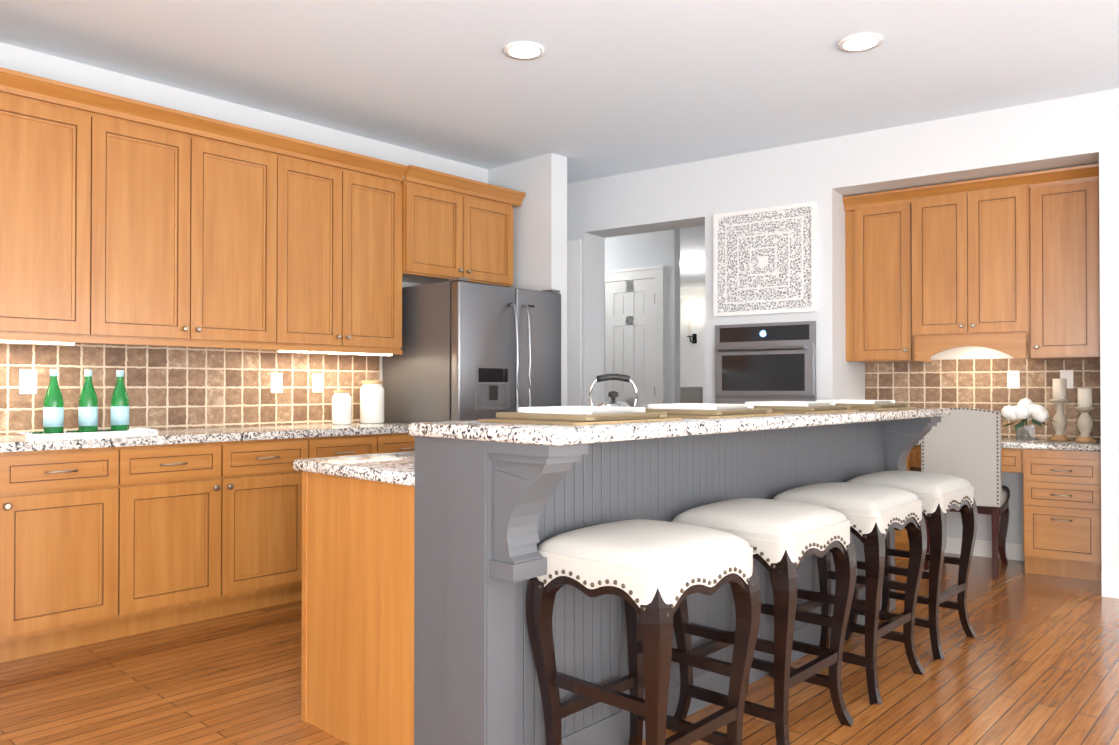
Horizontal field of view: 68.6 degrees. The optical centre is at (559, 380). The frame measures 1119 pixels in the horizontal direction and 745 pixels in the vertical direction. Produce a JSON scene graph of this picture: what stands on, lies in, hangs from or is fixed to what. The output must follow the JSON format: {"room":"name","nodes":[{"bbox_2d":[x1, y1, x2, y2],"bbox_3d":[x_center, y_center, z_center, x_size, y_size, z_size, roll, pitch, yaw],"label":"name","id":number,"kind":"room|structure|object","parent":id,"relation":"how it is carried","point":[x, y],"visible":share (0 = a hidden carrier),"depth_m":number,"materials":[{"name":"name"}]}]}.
{"room":"kitchen","nodes":[
{"label":"kitchen","id":0,"kind":"room"},
{"bbox_2d":[0,42,566,405],"bbox_3d":[2.894,-0.205,4.232,7.850,2.760,16.700,0,-1,43],"label":"wall","id":1,"kind":"structure","parent":0,"point":[540,238],"depth_m":5.66,"materials":[{"name":"white paint"}]},
{"bbox_2d":[19,369,36,393],"bbox_3d":[-2.534,0.007,3.911,0.008,0.118,0.072,0,-1,43],"label":"electrical outlet","id":2,"kind":"object","parent":1,"relation":"attached to","point":[27,381],"visible":1,"depth_m":3.91,"materials":[{"name":"white plastic"}]},
{"bbox_2d":[0,67,99,344],"bbox_3d":[-2.598,-0.761,3.601,0.368,1.171,0.890,0,-1,43],"label":"upper cabinet","id":3,"kind":"object","parent":1,"relation":"attached to","point":[50,129],"depth_m":3.70,"materials":[{"name":"brown wood"}]},
{"bbox_2d":[96,91,283,350],"bbox_3d":[-1.978,-0.754,4.268,0.368,1.171,0.930,0,-1,43],"label":"upper cabinet","id":4,"kind":"object","parent":1,"relation":"attached to","point":[126,221],"depth_m":4.15,"materials":[{"name":"brown wood"}]},
{"bbox_2d":[271,373,282,392],"bbox_3d":[-1.670,0.015,4.841,0.008,0.118,0.072,0,-1,43],"label":"electrical outlet","id":5,"kind":"object","parent":1,"relation":"attached to","point":[276,382],"visible":1,"depth_m":4.84,"materials":[{"name":"white plastic"}]},
{"bbox_2d":[312,374,322,391],"bbox_3d":[-1.484,0.017,5.037,0.012,0.115,0.070,0,-1,43],"label":"outlet","id":6,"kind":"object","parent":1,"relation":"attached to","point":[317,382],"visible":1,"depth_m":5.04,"materials":[{"name":"white plastic"}]},
{"bbox_2d":[278,136,407,355],"bbox_3d":[-1.375,-0.748,4.916,0.368,1.171,0.841,0,-1,43],"label":"upper cabinet","id":7,"kind":"object","parent":1,"relation":"attached to","point":[346,213],"depth_m":4.81,"materials":[{"name":"brown wood"}]},
{"bbox_2d":[408,165,515,286],"bbox_3d":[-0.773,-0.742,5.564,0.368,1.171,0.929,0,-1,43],"label":"upper cabinet","id":8,"kind":"object","parent":1,"relation":"attached to","point":[459,227],"depth_m":5.41,"materials":[{"name":"brown wood"}]},
{"bbox_2d":[605,265,665,407],"bbox_3d":[0.684,0.055,8.082,0.768,2.310,0.102,0,-1,35],"label":"door","id":9,"kind":"structure","parent":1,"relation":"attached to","point":[635,324],"depth_m":8.06,"materials":[{"name":"white wood"}]},
{"bbox_2d":[0,553,1118,744],"bbox_3d":[0.678,1.244,6.279,13.900,0.100,16.700,0,-1,43],"label":"floor","id":10,"kind":"structure","parent":0,"point":[1035,661],"depth_m":3.14,"materials":[{"name":"brown wood"}]},
{"bbox_2d":[0,448,123,662],"bbox_3d":[-2.497,0.731,3.514,0.618,0.874,0.920,0,-1,43],"label":"base cabinet","id":11,"kind":"object","parent":10,"relation":"on","point":[62,513],"depth_m":3.48,"materials":[{"name":"brown wood"}]},
{"bbox_2d":[124,436,311,636],"bbox_3d":[-1.867,0.737,4.191,0.618,0.874,0.930,0,-1,43],"label":"base cabinet","id":12,"kind":"object","parent":10,"relation":"on","point":[190,511],"depth_m":3.95,"materials":[{"name":"brown wood"}]},
{"bbox_2d":[0,420,408,451],"bbox_3d":[-2.201,0.277,3.824,0.634,0.039,3.610,0,-1,43],"label":"countertop","id":13,"kind":"structure","parent":12,"relation":"on","point":[12,443],"depth_m":3.97,"materials":[{"name":"white stone"}]},
{"bbox_2d":[13,369,157,437],"bbox_3d":[-2.231,0.103,3.880,0.210,0.307,0.560,0,-1,43],"label":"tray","id":14,"kind":"object","parent":13,"relation":"on","point":[53,413],"visible":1,"depth_m":3.85,"materials":[{"name":"silver metal"}]},
{"bbox_2d":[332,390,351,424],"bbox_3d":[-1.310,0.164,4.928,0.116,0.205,0.116,0,-1,43],"label":"canister","id":15,"kind":"object","parent":13,"relation":"on","point":[341,407],"visible":1,"depth_m":4.88,"materials":[{"name":"white ceramic"}]},
{"bbox_2d":[360,381,383,423],"bbox_3d":[-1.168,0.136,5.111,0.150,0.265,0.150,0,-1,43],"label":"canister","id":16,"kind":"object","parent":13,"relation":"on","point":[371,402],"visible":1,"depth_m":5.05,"materials":[{"name":"white ceramic"}]},
{"bbox_2d":[312,432,414,457],"bbox_3d":[-1.264,0.743,4.839,0.618,0.874,0.840,0,-1,43],"label":"base cabinet","id":17,"kind":"object","parent":10,"relation":"on","point":[322,446],"depth_m":4.57,"materials":[{"name":"brown wood"}]},
{"bbox_2d":[382,278,560,422],"bbox_3d":[-0.542,0.291,5.408,0.851,1.790,0.900,0,-1,43],"label":"fridge","id":18,"kind":"object","parent":10,"relation":"on","point":[472,351],"visible":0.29,"depth_m":5.09,"materials":[{"name":"silver metal"}]},
{"bbox_2d":[296,416,942,744],"bbox_3d":[0.505,0.670,3.439,1.176,0.996,2.830,0,-1,43],"label":"kitchen island","id":19,"kind":"object","parent":10,"relation":"on","point":[424,562],"depth_m":2.49,"materials":[{"name":"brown wood"}]},
{"bbox_2d":[293,460,408,487],"bbox_3d":[0.295,0.299,3.639,0.665,0.041,2.860,0,-1,43],"label":"island countertop","id":20,"kind":"structure","parent":19,"relation":"on","point":[310,467],"depth_m":2.57,"materials":[{"name":"white stone"}]},
{"bbox_2d":[589,374,637,406],"bbox_3d":[0.239,0.124,3.475,0.277,0.305,0.248,0,-1,43],"label":"kettle","id":21,"kind":"object","parent":20,"relation":"on","point":[613,395],"visible":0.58,"depth_m":3.47,"materials":[{"name":"silver metal"}]},
{"bbox_2d":[408,408,949,447],"bbox_3d":[0.748,0.150,3.220,0.600,0.040,2.860,0,-1,43],"label":"island countertop","id":22,"kind":"structure","parent":19,"relation":"on","point":[539,435],"depth_m":2.31,"materials":[{"name":"white stone"}]},
{"bbox_2d":[477,406,681,425],"bbox_3d":[0.068,0.102,2.467,0.380,0.042,0.500,0,-1,43],"label":"place setting","id":23,"kind":"object","parent":22,"relation":"on","point":[572,415],"visible":0.98,"depth_m":2.35,"materials":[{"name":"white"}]},
{"bbox_2d":[645,403,782,418],"bbox_3d":[0.507,0.106,2.939,0.380,0.042,0.500,0,-1,43],"label":"place setting","id":24,"kind":"object","parent":22,"relation":"on","point":[697,410],"visible":0.9,"depth_m":2.81,"materials":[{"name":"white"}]},
{"bbox_2d":[745,401,858,413],"bbox_3d":[0.966,0.111,3.434,0.380,0.042,0.500,0,-1,43],"label":"place setting","id":25,"kind":"object","parent":22,"relation":"on","point":[799,407],"visible":0.75,"depth_m":3.29,"materials":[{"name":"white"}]},
{"bbox_2d":[816,399,915,409],"bbox_3d":[1.416,0.115,3.917,0.380,0.042,0.500,0,-1,43],"label":"place setting","id":26,"kind":"object","parent":22,"relation":"on","point":[873,404],"visible":0.79,"depth_m":3.78,"materials":[{"name":"white"}]},
{"bbox_2d":[526,519,760,744],"bbox_3d":[0.237,0.786,2.276,0.451,0.763,0.481,0,-1,43],"label":"stool","id":27,"kind":"object","parent":10,"relation":"on","point":[653,574],"visible":1,"depth_m":2.18,"materials":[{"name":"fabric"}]},
{"bbox_2d":[680,387,702,402],"bbox_3d":[1.602,0.652,9.907,0.480,1.150,0.550,0,-1,35],"label":"chair","id":28,"kind":"object","parent":10,"relation":"on","point":[691,394],"visible":0.06,"depth_m":9.61,"materials":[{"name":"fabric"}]},
{"bbox_2d":[671,498,856,744],"bbox_3d":[0.676,0.791,2.748,0.451,0.763,0.481,0,-1,43],"label":"stool","id":29,"kind":"object","parent":10,"relation":"on","point":[784,539],"visible":0.73,"depth_m":2.63,"materials":[{"name":"fabric"}]},
{"bbox_2d":[768,482,926,704],"bbox_3d":[1.136,0.795,3.242,0.451,0.763,0.481,0,-1,43],"label":"stool","id":30,"kind":"object","parent":10,"relation":"on","point":[875,514],"visible":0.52,"depth_m":3.11,"materials":[{"name":"fabric"}]},
{"bbox_2d":[845,470,977,659],"bbox_3d":[1.585,0.800,3.726,0.451,0.763,0.481,0,-1,43],"label":"stool","id":31,"kind":"object","parent":10,"relation":"on","point":[940,495],"visible":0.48,"depth_m":3.60,"materials":[{"name":"fabric"}]},
{"bbox_2d":[921,408,1009,576],"bbox_3d":[2.600,0.682,5.238,0.440,1.022,0.524,0,-1,35],"label":"desk chair","id":32,"kind":"object","parent":10,"relation":"on","point":[964,443],"visible":0.58,"depth_m":5.01,"materials":[{"name":"fabric"}]},
{"bbox_2d":[842,163,1101,580],"bbox_3d":[2.653,-0.025,5.313,1.448,2.420,0.589,0,-1,35],"label":"cabinet","id":33,"kind":"object","parent":10,"relation":"on","point":[1009,264],"visible":0.69,"depth_m":5.06,"materials":[{"name":"brown wood"}]},
{"bbox_2d":[1001,398,1055,441],"bbox_3d":[2.898,0.245,5.099,0.376,0.268,0.257,0,-1,35],"label":"flowers","id":34,"kind":"object","parent":33,"relation":"on","point":[1024,410],"visible":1,"depth_m":5.05,"materials":[{"name":"white plant"}]},
{"bbox_2d":[1050,379,1069,440],"bbox_3d":[3.167,0.185,5.191,0.110,0.390,0.110,0,-1,35],"label":"candle holder","id":35,"kind":"object","parent":33,"relation":"on","point":[1059,399],"visible":1,"depth_m":5.16,"materials":[{"name":"beige"}]},
{"bbox_2d":[1075,388,1095,442],"bbox_3d":[3.213,0.213,5.012,0.110,0.330,0.110,0,-1,35],"label":"candle holder","id":36,"kind":"object","parent":33,"relation":"on","point":[1085,421],"visible":1,"depth_m":4.98,"materials":[{"name":"beige"}]},
{"bbox_2d":[0,0,1118,288],"bbox_3d":[0.678,-1.616,6.305,13.900,0.100,16.700,0,-1,43],"label":"ceiling","id":37,"kind":"structure","parent":0,"point":[600,88],"depth_m":4.12,"materials":[{"name":"white paint"}]},
{"bbox_2d":[503,41,544,60],"bbox_3d":[-0.170,-1.582,3.939,0.200,0.012,0.200,0,-1,43],"label":"recessed light","id":38,"kind":"object","parent":37,"relation":"in","point":[523,50],"visible":0.98,"depth_m":3.93,"materials":[{"name":"white plastic"}]},
{"bbox_2d":[838,33,882,52],"bbox_3d":[1.412,-1.583,3.848,0.200,0.012,0.200,0,-1,43],"label":"recessed light","id":39,"kind":"object","parent":37,"relation":"in","point":[859,42],"visible":0.98,"depth_m":3.84,"materials":[{"name":"white plastic"}]},
{"bbox_2d":[567,88,1118,597],"bbox_3d":[3.409,-0.201,4.712,7.920,2.760,0.914,0,-1,35],"label":"wall","id":40,"kind":"structure","parent":0,"point":[631,220],"depth_m":5.29,"materials":[{"name":"white paint"}]},
{"bbox_2d":[687,309,696,343],"bbox_3d":[2.149,-0.881,13.325,0.120,0.560,0.237,0,-1,35],"label":"sconce","id":41,"kind":"object","parent":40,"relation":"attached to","point":[694,338],"visible":0.98,"depth_m":13.26,"materials":[{"name":"black metal"}]},
{"bbox_2d":[713,201,816,316],"bbox_3d":[1.385,-0.808,5.570,0.720,0.720,0.028,0,-1,35],"label":"picture","id":42,"kind":"object","parent":40,"relation":"attached to","point":[764,260],"visible":0.96,"depth_m":5.55,"materials":[{"name":"white paint"}]},
{"bbox_2d":[715,321,815,403],"bbox_3d":[1.367,0.250,5.529,0.700,1.273,0.099,0,-1,35],"label":"oven","id":43,"kind":"object","parent":40,"relation":"attached to","point":[766,362],"visible":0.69,"depth_m":5.52,"materials":[{"name":"silver metal"}]},
{"bbox_2d":[1007,371,1019,387],"bbox_3d":[2.996,-0.004,5.410,0.072,0.118,0.008,0,-1,35],"label":"outlet","id":44,"kind":"object","parent":40,"relation":"attached to","point":[1013,379],"visible":1,"depth_m":5.41,"materials":[{"name":"white plastic"}]},
{"bbox_2d":[1060,370,1072,387],"bbox_3d":[3.241,-0.006,5.237,0.072,0.118,0.012,0,-1,35],"label":"outlet","id":45,"kind":"object","parent":40,"relation":"attached to","point":[1067,375],"visible":0.79,"depth_m":5.23,"materials":[{"name":"white plastic"}]}
]}

